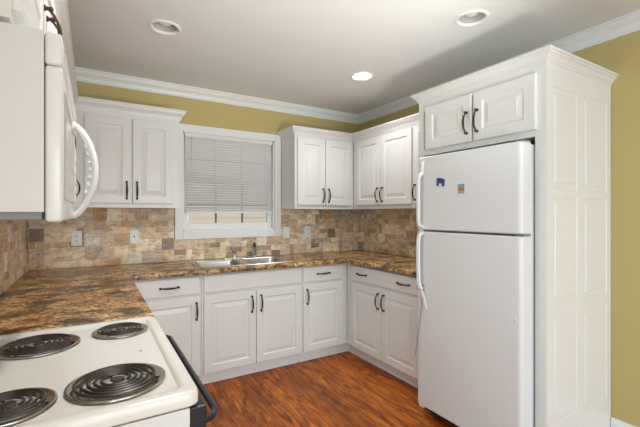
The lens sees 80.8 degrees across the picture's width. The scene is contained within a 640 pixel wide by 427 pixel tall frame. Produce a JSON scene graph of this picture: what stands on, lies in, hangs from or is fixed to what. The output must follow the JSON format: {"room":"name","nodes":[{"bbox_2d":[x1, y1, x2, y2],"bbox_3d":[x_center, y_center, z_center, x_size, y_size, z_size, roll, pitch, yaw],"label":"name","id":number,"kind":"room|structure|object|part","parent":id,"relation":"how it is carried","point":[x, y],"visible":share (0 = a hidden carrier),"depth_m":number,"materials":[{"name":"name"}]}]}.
{"room":"kitchen","nodes":[
{"label":"kitchen","id":0,"kind":"room"},
{"bbox_2d":[73,81,358,267],"bbox_3d":[-0.890,0.105,3.638,3.270,2.463,0.120,0,0,-31],"label":"wall","id":1,"kind":"structure","parent":0,"point":[199,112],"depth_m":3.54,"materials":[{"name":"yellow paint"}]},
{"bbox_2d":[74,96,186,208],"bbox_3d":[-1.501,-0.436,2.981,0.783,0.786,0.370,0,0,-31],"label":"upper cabinet","id":2,"kind":"object","parent":1,"relation":"attached to","point":[136,146],"visible":0.99,"depth_m":2.85,"materials":[{"name":"paint"}]},
{"bbox_3d":[-1.567,-0.398,2.784,0.302,0.642,0.020,0,0,-31],"label":"door","id":3,"kind":"part","parent":2,"relation":"part of","materials":[{"name":"paint"}]},
{"bbox_3d":[-1.448,-0.175,2.821,0.017,0.141,0.040,0,0,-31],"label":"door pull","id":4,"kind":"part","parent":2,"relation":"part of","materials":[{"name":"brown metal"}]},
{"bbox_3d":[-1.505,-0.788,2.987,0.783,0.082,0.356,0,0,-31],"label":"cornice","id":5,"kind":"part","parent":2,"relation":"part of","materials":[{"name":"paint"}]},
{"bbox_3d":[-1.388,-0.175,2.857,0.017,0.141,0.040,0,0,-31],"label":"door pull","id":6,"kind":"part","parent":2,"relation":"part of","materials":[{"name":"brown metal"}]},
{"bbox_3d":[-1.304,-0.398,2.943,0.292,0.642,0.020,0,0,-31],"label":"door","id":7,"kind":"part","parent":2,"relation":"part of","materials":[{"name":"paint"}]},
{"bbox_2d":[28,208,358,269],"bbox_3d":[-0.855,0.189,3.580,3.070,0.464,0.007,0,0,-31],"label":"backsplash","id":8,"kind":"structure","parent":1,"relation":"attached to","point":[105,231],"depth_m":3.23,"materials":[{"name":"stone"}]},
{"bbox_2d":[71,231,81,245],"bbox_3d":[-1.902,0.196,2.938,0.072,0.118,0.012,0,0,-31],"label":"wall outlet","id":9,"kind":"object","parent":8,"relation":"attached to","point":[76,236],"visible":1,"depth_m":2.93,"materials":[{"name":"white plastic"}]},
{"bbox_2d":[129,230,138,243],"bbox_3d":[-1.552,0.196,3.144,0.072,0.118,0.022,0,0,-31],"label":"light switch","id":10,"kind":"object","parent":8,"relation":"attached to","point":[133,234],"visible":1,"depth_m":3.14,"materials":[{"name":"white plastic"}]},
{"bbox_2d":[283,227,289,237],"bbox_3d":[-0.341,0.196,3.876,0.072,0.118,0.022,0,0,-31],"label":"light switch","id":11,"kind":"object","parent":8,"relation":"attached to","point":[286,230],"visible":1,"depth_m":3.88,"materials":[{"name":"white plastic"}]},
{"bbox_2d":[304,226,309,236],"bbox_3d":[-0.132,0.196,4.009,0.072,0.118,0.012,0,0,-31],"label":"wall outlet","id":12,"kind":"object","parent":8,"relation":"attached to","point":[306,228],"visible":1,"depth_m":4.00,"materials":[{"name":"white plastic"}]},
{"bbox_2d":[75,67,358,123],"bbox_3d":[-0.841,-1.083,3.556,3.070,0.088,0.070,0,0,-31],"label":"trim","id":13,"kind":"structure","parent":1,"relation":"attached to","point":[82,74],"depth_m":3.42,"materials":[{"name":"white paint"}]},
{"bbox_2d":[175,123,280,239],"bbox_3d":[-0.873,-0.283,3.635,1.028,1.030,0.142,0,0,-31],"label":"window","id":14,"kind":"structure","parent":1,"relation":"in","point":[272,226],"depth_m":3.58,"materials":[{"name":"white paint"}]},
{"bbox_3d":[-0.899,-0.500,3.678,0.866,0.433,0.035,0,0,-31],"label":"sash","id":15,"kind":"part","parent":14,"relation":"part of","materials":[{"name":"white paint"}]},
{"bbox_3d":[-0.880,-0.087,3.646,0.866,0.473,0.035,0,0,-31],"label":"sash","id":16,"kind":"part","parent":14,"relation":"part of","materials":[{"name":"white paint"}]},
{"bbox_2d":[184,133,271,212],"bbox_3d":[-0.852,-0.360,3.601,0.848,0.714,0.044,0,0,-31],"label":"window blind","id":17,"kind":"object","parent":14,"relation":"attached to","point":[262,146],"visible":1,"depth_m":3.58,"materials":[{"name":"white plastic"}]},
{"bbox_3d":[-0.854,-0.009,3.603,0.842,0.012,0.022,0,0,-31],"label":"rail","id":18,"kind":"part","parent":17,"relation":"part of","materials":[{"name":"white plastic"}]},
{"bbox_3d":[-0.854,-0.358,3.603,0.662,0.690,0.028,0,0,-31],"label":"ladder cord","id":19,"kind":"part","parent":17,"relation":"part of","materials":[{"name":"white fabric"}]},
{"bbox_2d":[277,125,352,209],"bbox_3d":[-0.030,-0.436,3.871,0.740,0.786,0.370,0,0,-31],"label":"upper cabinet","id":20,"kind":"object","parent":1,"relation":"attached to","point":[316,164],"visible":1,"depth_m":3.73,"materials":[{"name":"paint"}]},
{"bbox_3d":[-0.084,-0.407,3.681,0.309,0.652,0.020,0,0,-31],"label":"door","id":21,"kind":"part","parent":20,"relation":"part of","materials":[{"name":"paint"}]},
{"bbox_3d":[-0.033,-0.788,3.877,0.740,0.082,0.356,0,0,-31],"label":"cornice","id":22,"kind":"part","parent":20,"relation":"part of","materials":[{"name":"paint"}]},
{"bbox_3d":[0.186,-0.407,3.844,0.307,0.652,0.020,0,0,-31],"label":"door","id":23,"kind":"part","parent":20,"relation":"part of","materials":[{"name":"paint"}]},
{"bbox_2d":[197,351,455,426],"bbox_3d":[1.108,1.387,0.335,3.270,0.100,7.800,0,0,-31],"label":"floor","id":24,"kind":"structure","parent":0,"point":[344,389],"depth_m":2.73,"materials":[{"name":"red wood"}]},
{"bbox_2d":[0,316,217,426],"bbox_3d":[-0.715,0.776,1.059,0.674,1.120,0.756,0,0,-31],"label":"electric range","id":25,"kind":"object","parent":24,"relation":"on","point":[124,372],"visible":1,"depth_m":0.95,"materials":[{"name":"white metal"}]},
{"bbox_2d":[112,407,189,426],"bbox_3d":[-0.745,0.879,1.041,0.586,0.854,0.744,0,0,-31],"label":"oven","id":26,"kind":"object","parent":25,"relation":"in","point":[176,416],"depth_m":0.84,"materials":[{"name":"white metal"}]},
{"bbox_3d":[-0.443,0.494,1.214,0.048,0.018,0.721,0,0,-31],"label":"oven door handle","id":27,"kind":"part","parent":25,"relation":"part of","materials":[{"name":"black plastic"}]},
{"bbox_3d":[-0.478,0.765,1.202,0.038,0.622,0.740,0,0,-31],"label":"oven door","id":28,"kind":"part","parent":25,"relation":"part of","materials":[{"name":"black"}]},
{"bbox_2d":[134,275,200,376],"bbox_3d":[-1.270,0.900,2.956,0.530,0.872,0.647,0,0,-31],"label":"base cabinet","id":29,"kind":"object","parent":24,"relation":"on","point":[175,302],"visible":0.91,"depth_m":2.77,"materials":[{"name":"paint"}]},
{"bbox_3d":[-1.113,0.541,2.731,0.469,0.134,0.020,0,0,-31],"label":"drawer","id":30,"kind":"part","parent":29,"relation":"part of","materials":[{"name":"paint"}]},
{"bbox_3d":[-1.083,0.541,2.714,0.141,0.017,0.040,0,0,-31],"label":"drawer pull","id":31,"kind":"part","parent":29,"relation":"part of","materials":[{"name":"brown metal"}]},
{"bbox_3d":[-1.113,0.927,2.731,0.469,0.594,0.020,0,0,-31],"label":"door","id":32,"kind":"part","parent":29,"relation":"part of","materials":[{"name":"paint"}]},
{"bbox_3d":[-0.919,0.736,2.813,0.017,0.141,0.040,0,0,-31],"label":"door pull","id":33,"kind":"part","parent":29,"relation":"part of","materials":[{"name":"brown metal"}]},
{"bbox_2d":[199,267,301,384],"bbox_3d":[-0.671,0.900,3.318,0.864,0.872,0.647,0,0,-31],"label":"base cabinet","id":34,"kind":"object","parent":24,"relation":"on","point":[251,321],"visible":0.94,"depth_m":3.06,"materials":[{"name":"paint"}]},
{"bbox_3d":[-0.707,0.927,2.977,0.420,0.594,0.020,0,0,-31],"label":"door","id":35,"kind":"part","parent":34,"relation":"part of","materials":[{"name":"paint"}]},
{"bbox_3d":[-0.525,0.541,3.087,0.846,0.134,0.020,0,0,-31],"label":"drawer","id":36,"kind":"part","parent":34,"relation":"part of","materials":[{"name":"paint"}]},
{"bbox_3d":[-0.343,0.927,3.197,0.420,0.594,0.020,0,0,-31],"label":"door","id":37,"kind":"part","parent":34,"relation":"part of","materials":[{"name":"paint"}]},
{"bbox_2d":[298,263,351,362],"bbox_3d":[-0.056,0.900,3.690,0.568,0.872,0.647,0,0,-31],"label":"base cabinet","id":38,"kind":"object","parent":24,"relation":"on","point":[324,287],"visible":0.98,"depth_m":3.43,"materials":[{"name":"paint"}]},
{"bbox_3d":[-0.104,0.736,3.306,0.017,0.141,0.040,0,0,-31],"label":"door pull","id":39,"kind":"part","parent":38,"relation":"part of","materials":[{"name":"brown metal"}]},
{"bbox_3d":[0.030,0.541,3.423,0.420,0.134,0.020,0,0,-31],"label":"drawer","id":40,"kind":"part","parent":38,"relation":"part of","materials":[{"name":"paint"}]},
{"bbox_3d":[0.030,0.927,3.423,0.420,0.594,0.020,0,0,-31],"label":"door","id":41,"kind":"part","parent":38,"relation":"part of","materials":[{"name":"paint"}]},
{"bbox_2d":[347,263,417,387],"bbox_3d":[0.749,0.900,3.263,0.647,0.872,1.032,0,0,-31],"label":"base cabinet","id":42,"kind":"object","parent":24,"relation":"on","point":[382,306],"visible":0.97,"depth_m":3.09,"materials":[{"name":"paint"}]},
{"bbox_3d":[0.405,0.927,3.304,0.020,0.594,0.424,0,0,-31],"label":"door","id":43,"kind":"part","parent":42,"relation":"part of","materials":[{"name":"paint"}]},
{"bbox_3d":[0.471,0.736,3.136,0.040,0.141,0.017,0,0,-31],"label":"door pull","id":44,"kind":"part","parent":42,"relation":"part of","materials":[{"name":"brown metal"}]},
{"bbox_3d":[0.508,0.736,3.074,0.040,0.141,0.017,0,0,-31],"label":"door pull","id":45,"kind":"part","parent":42,"relation":"part of","materials":[{"name":"brown metal"}]},
{"bbox_3d":[0.516,0.541,3.120,0.020,0.134,0.853,0,0,-31],"label":"drawer","id":46,"kind":"part","parent":42,"relation":"part of","materials":[{"name":"paint"}]},
{"bbox_3d":[0.627,0.927,2.937,0.020,0.594,0.424,0,0,-31],"label":"door","id":47,"kind":"part","parent":42,"relation":"part of","materials":[{"name":"paint"}]},
{"bbox_2d":[416,139,534,426],"bbox_3d":[1.127,0.481,2.364,0.816,1.710,0.712,0,0,-31],"label":"refrigerator","id":48,"kind":"object","parent":24,"relation":"on","point":[475,258],"visible":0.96,"depth_m":2.10,"materials":[{"name":"white painted metal"},{"name":"white plastic"}]},
{"bbox_2d":[415,285,423,355],"bbox_3d":[0.631,0.697,2.429,0.058,0.480,0.095,0,0,-31],"label":"cord","id":49,"kind":"object","parent":48,"relation":"hanging from","point":[422,285],"visible":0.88,"depth_m":2.44,"materials":[{"name":"grey plastic"}]},
{"bbox_3d":[0.648,-0.120,2.425,0.060,0.440,0.032,0,0,-31],"label":"freezer handle","id":50,"kind":"part","parent":48,"relation":"part of","materials":[{"name":"white plastic"}]},
{"bbox_3d":[0.654,0.367,2.417,0.061,0.504,0.052,0,0,-31],"label":"door handle","id":51,"kind":"part","parent":48,"relation":"part of","materials":[{"name":"white plastic"}]},
{"bbox_2d":[436,178,444,186],"bbox_3d":[0.740,-0.193,2.309,0.004,0.056,0.062,0,0,-31],"label":"magnet","id":52,"kind":"object","parent":48,"relation":"attached to","point":[439,180],"visible":1,"depth_m":2.31},
{"bbox_2d":[458,184,463,193],"bbox_3d":[0.818,-0.144,2.181,0.004,0.055,0.044,0,0,-31],"label":"magnet","id":53,"kind":"object","parent":48,"relation":"attached to","point":[460,186],"visible":1,"depth_m":2.18,"materials":[{"name":"multicoloured plastic"}]},
{"bbox_3d":[0.856,0.682,2.200,0.080,1.132,0.712,0,0,-31],"label":"fresh food door","id":54,"kind":"part","parent":48,"relation":"part of","materials":[{"name":"white metal"}]},
{"bbox_3d":[0.856,-0.130,2.200,0.080,0.469,0.712,0,0,-31],"label":"freezer door","id":55,"kind":"part","parent":48,"relation":"part of","materials":[{"name":"white metal"}]},
{"bbox_2d":[411,45,618,426],"bbox_3d":[1.190,0.258,2.420,0.771,2.158,0.939,0,0,-31],"label":"refrigerator surround","id":56,"kind":"object","parent":24,"relation":"on","point":[553,98],"visible":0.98,"depth_m":2.04,"materials":[{"name":"paint"}]},
{"bbox_3d":[0.812,-0.573,2.396,0.020,0.286,0.361,0,0,-31],"label":"door","id":57,"kind":"part","parent":56,"relation":"part of","materials":[{"name":"paint"}]},
{"bbox_3d":[0.865,-0.543,2.250,0.040,0.141,0.017,0,0,-31],"label":"door pull","id":58,"kind":"part","parent":56,"relation":"part of","materials":[{"name":"brown metal"}]},
{"bbox_3d":[0.902,-0.543,2.189,0.040,0.141,0.017,0,0,-31],"label":"door pull","id":59,"kind":"part","parent":56,"relation":"part of","materials":[{"name":"brown metal"}]},
{"bbox_3d":[0.920,0.262,2.256,0.020,2.150,0.858,0,0,-31],"label":"frame","id":60,"kind":"part","parent":56,"relation":"part of","materials":[{"name":"paint"}]},
{"bbox_3d":[1.007,-0.573,2.074,0.020,0.286,0.364,0,0,-31],"label":"door","id":61,"kind":"part","parent":56,"relation":"part of","materials":[{"name":"paint"}]},
{"bbox_3d":[1.199,-0.793,2.425,0.751,0.056,0.939,0,0,-31],"label":"cornice","id":62,"kind":"part","parent":56,"relation":"part of","materials":[{"name":"paint"}]},
{"bbox_3d":[1.432,0.262,2.075,0.708,2.150,0.019,0,0,-31],"label":"panel","id":63,"kind":"part","parent":56,"relation":"part of","materials":[{"name":"paint"}]},
{"bbox_3d":[-1.259,0.900,1.913,0.647,0.872,1.260,0,0,-31],"label":"base cabinet","id":64,"kind":"object","parent":24,"relation":"on","visible":0},
{"bbox_2d":[0,250,415,334],"bbox_3d":[-0.379,0.442,2.792,3.068,0.040,1.854,0,0,-31],"label":"countertop","id":65,"kind":"structure","parent":64,"relation":"on","point":[42,299],"depth_m":2.17,"materials":[{"name":"brown stone"}]},
{"bbox_2d":[222,243,246,259],"bbox_3d":[-0.756,0.344,3.409,0.237,0.144,0.194,0,0,-31],"label":"kitchen faucet","id":66,"kind":"object","parent":65,"relation":"on","point":[229,247],"visible":1,"depth_m":3.44,"materials":[{"name":"silver metal"}]},
{"bbox_3d":[-0.794,0.331,3.372,0.029,0.098,0.205,0,0,5],"label":"spout","id":67,"kind":"part","parent":66,"relation":"part of","materials":[{"name":"silver metal"}]},
{"bbox_3d":[-0.789,0.411,3.471,0.230,0.010,0.052,0,0,-31],"label":"plate","id":68,"kind":"part","parent":66,"relation":"part of","materials":[{"name":"silver metal"}]},
{"bbox_2d":[188,256,294,267],"bbox_3d":[-0.689,0.503,3.305,0.820,0.174,0.508,0,0,-31],"label":"sink","id":69,"kind":"object","parent":65,"relation":"in","point":[210,263],"visible":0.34,"depth_m":3.36,"materials":[{"name":"silver metal"}]},
{"bbox_3d":[-0.842,0.503,3.172,0.363,0.174,0.386,0,0,-31],"label":"bowl","id":70,"kind":"part","parent":69,"relation":"part of","materials":[{"name":"silver metal"}]},
{"bbox_2d":[253,242,256,257],"bbox_3d":[-0.620,0.344,3.562,0.044,0.144,0.064,0,0,-4],"label":"sprayer","id":71,"kind":"object","parent":69,"relation":"on","point":[254,243],"visible":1,"depth_m":3.56,"materials":[{"name":"silver metal"}]},
{"bbox_3d":[-0.500,0.503,3.379,0.363,0.174,0.386,0,0,-31],"label":"bowl","id":72,"kind":"part","parent":69,"relation":"part of","materials":[{"name":"silver metal"}]},
{"bbox_2d":[67,0,639,114],"bbox_3d":[1.108,-1.127,0.335,3.270,0.001,7.800,0,0,-31],"label":"ceiling","id":73,"kind":"structure","parent":0,"point":[300,52],"depth_m":2.45,"materials":[{"name":"white paint"}]},
{"bbox_2d":[148,19,181,35],"bbox_3d":[-0.937,-1.173,2.276,0.188,0.110,0.188,0,0,-31],"label":"recessed light","id":74,"kind":"object","parent":73,"relation":"in","point":[164,27],"visible":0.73,"depth_m":2.31,"materials":[{"name":"white paint"}]},
{"bbox_3d":[-0.937,-1.183,2.276,0.084,0.088,0.084,0,0,-31],"label":"lamp bulb","id":75,"kind":"part","parent":74,"relation":"part of","materials":[{"name":"white glass"}]},
{"bbox_2d":[351,71,373,79],"bbox_3d":[0.344,-1.173,3.075,0.188,0.110,0.188,0,0,-31],"label":"recessed light","id":76,"kind":"object","parent":73,"relation":"in","point":[362,75],"visible":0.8,"depth_m":3.07,"materials":[{"name":"white glass"}]},
{"bbox_3d":[0.344,-1.127,3.075,0.120,0.006,0.120,0,0,-31],"label":"lamp bulb","id":77,"kind":"part","parent":76,"relation":"part of","materials":[{"name":"white glass"}]},
{"bbox_2d":[454,9,489,26],"bbox_3d":[0.875,-1.173,2.169,0.188,0.110,0.188,0,0,-31],"label":"recessed light","id":78,"kind":"object","parent":73,"relation":"in","point":[470,18],"visible":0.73,"depth_m":2.20,"materials":[{"name":"white paint"}]},
{"bbox_3d":[0.875,-1.183,2.169,0.084,0.088,0.084,0,0,-31],"label":"lamp bulb","id":79,"kind":"part","parent":78,"relation":"part of","materials":[{"name":"white glass"}]},
{"bbox_2d":[359,30,639,426],"bbox_3d":[2.464,0.105,1.155,0.100,2.463,7.600,0,0,-31],"label":"wall","id":80,"kind":"structure","parent":0,"point":[621,55],"depth_m":2.20,"materials":[{"name":"yellow paint"}]},
{"bbox_2d":[352,116,415,209],"bbox_3d":[0.680,-0.436,3.648,0.367,0.786,0.870,0,0,-31],"label":"upper cabinet","id":81,"kind":"object","parent":80,"relation":"attached to","point":[383,153],"visible":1,"depth_m":3.50,"materials":[{"name":"paint"}]},
{"bbox_3d":[0.477,-0.407,3.725,0.020,0.652,0.374,0,0,-31],"label":"door","id":82,"kind":"part","parent":81,"relation":"part of","materials":[{"name":"paint"}]},
{"bbox_3d":[0.555,-0.788,3.573,0.048,0.082,0.870,0,0,-31],"label":"cornice","id":83,"kind":"part","parent":81,"relation":"part of","materials":[{"name":"paint"}]},
{"bbox_3d":[0.682,-0.407,3.386,0.020,0.652,0.402,0,0,-31],"label":"door","id":84,"kind":"part","parent":81,"relation":"part of","materials":[{"name":"paint"}]},
{"bbox_2d":[359,209,418,256],"bbox_3d":[0.869,0.189,3.681,0.007,0.464,1.625,0,0,-31],"label":"backsplash","id":85,"kind":"structure","parent":80,"relation":"attached to","point":[389,231],"depth_m":3.92,"materials":[{"name":"stone"}]},
{"bbox_2d":[410,113,418,207],"bbox_3d":[1.021,-0.436,3.083,0.367,0.786,0.449,0,0,-31],"label":"upper cabinet","id":86,"kind":"object","parent":80,"relation":"attached to","point":[414,118],"visible":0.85,"depth_m":3.17,"materials":[{"name":"paint"}]},
{"bbox_3d":[0.897,-0.788,3.008,0.048,0.082,0.449,0,0,-31],"label":"cornice","id":87,"kind":"part","parent":86,"relation":"part of","materials":[{"name":"paint"}]},
{"bbox_3d":[0.905,-0.407,3.017,0.020,0.652,0.418,0,0,-31],"label":"door","id":88,"kind":"part","parent":86,"relation":"part of","materials":[{"name":"paint"}]},
{"bbox_2d":[358,10,639,123],"bbox_3d":[2.391,-1.083,1.111,0.070,0.088,7.600,0,0,-31],"label":"trim","id":89,"kind":"structure","parent":80,"relation":"attached to","point":[629,23],"depth_m":2.36,"materials":[{"name":"white paint"}]},
{"bbox_2d":[611,417,635,426],"bbox_3d":[3.056,1.276,0.057,0.024,0.120,5.108,0,0,-31],"label":"baseboard","id":90,"kind":"structure","parent":80,"relation":"attached to","point":[615,422],"depth_m":2.21,"materials":[{"name":"white paint"}]},
{"bbox_3d":[-0.249,0.105,-0.486,0.100,2.463,7.600,0,0,-31],"label":"wall","id":91,"kind":"structure","parent":0,"visible":0},
{"bbox_2d":[0,220,28,294],"bbox_3d":[-1.488,0.189,1.675,0.007,0.464,2.620,0,0,-31],"label":"backsplash","id":92,"kind":"structure","parent":91,"relation":"attached to","point":[14,238],"depth_m":2.23,"materials":[{"name":"stone"}]},
{"bbox_2d":[0,0,63,41],"bbox_3d":[-0.856,-0.598,0.948,0.343,0.464,0.798,0,0,-31],"label":"upper cabinet","id":93,"kind":"object","parent":91,"relation":"attached to","point":[37,14],"visible":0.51,"depth_m":0.81,"materials":[{"name":"paint"}]},
{"bbox_3d":[-0.672,-0.555,0.877,0.020,0.327,0.350,0,0,-31],"label":"door","id":94,"kind":"part","parent":93,"relation":"part of","materials":[{"name":"paint"}]},
{"bbox_2d":[0,21,98,221],"bbox_3d":[-0.825,-0.170,0.995,0.418,0.375,0.746,0,0,-31],"label":"microwave oven","id":95,"kind":"object","parent":93,"relation":"attached to","point":[39,127],"visible":1,"depth_m":0.73,"materials":[{"name":"white plastic"}]},
{"bbox_3d":[-0.717,-0.326,1.060,0.029,0.064,0.746,0,0,-31],"label":"vent panel","id":96,"kind":"part","parent":95,"relation":"part of","materials":[{"name":"white plastic"}]},
{"bbox_3d":[-0.866,-0.140,1.306,0.028,0.304,0.171,0,0,-31],"label":"control panel","id":97,"kind":"part","parent":95,"relation":"part of","materials":[{"name":"white plastic"}]},
{"bbox_3d":[-0.856,-0.555,1.181,0.020,0.327,0.350,0,0,-31],"label":"door","id":98,"kind":"part","parent":93,"relation":"part of","materials":[{"name":"paint"}]},
{"bbox_3d":[-0.721,-0.488,1.017,0.040,0.141,0.017,0,0,-31],"label":"door pull","id":99,"kind":"part","parent":93,"relation":"part of","materials":[{"name":"brown metal"}]},
{"bbox_3d":[-0.755,-0.488,1.073,0.040,0.141,0.017,0,0,-31],"label":"door pull","id":100,"kind":"part","parent":93,"relation":"part of","materials":[{"name":"brown metal"}]},
{"bbox_2d":[54,0,79,197],"bbox_3d":[-1.542,-0.436,2.085,0.340,0.786,1.858,0,0,-31],"label":"upper cabinet","id":101,"kind":"object","parent":91,"relation":"attached to","point":[61,7],"visible":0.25,"depth_m":1.74,"materials":[{"name":"paint"}]},
{"bbox_3d":[-1.350,-0.788,2.022,0.048,0.082,1.552,0,0,-31],"label":"cornice","id":102,"kind":"part","parent":101,"relation":"part of","materials":[{"name":"paint"}]},
{"label":"outside","id":103,"kind":"structure","parent":0,"visible":0},
{"bbox_3d":[-4.055,1.786,9.904,26.000,0.100,13.880,0,0,-31],"label":"ground","id":104,"kind":"structure","parent":103,"visible":0},
{"bbox_2d":[187,141,265,222],"bbox_3d":[-2.121,-0.123,7.673,13.600,3.720,0.900,0,0,-31],"label":"neighbor house","id":105,"kind":"structure","parent":104,"relation":"on","point":[192,217],"depth_m":7.83,"materials":[{"name":"beige"}]}
]}

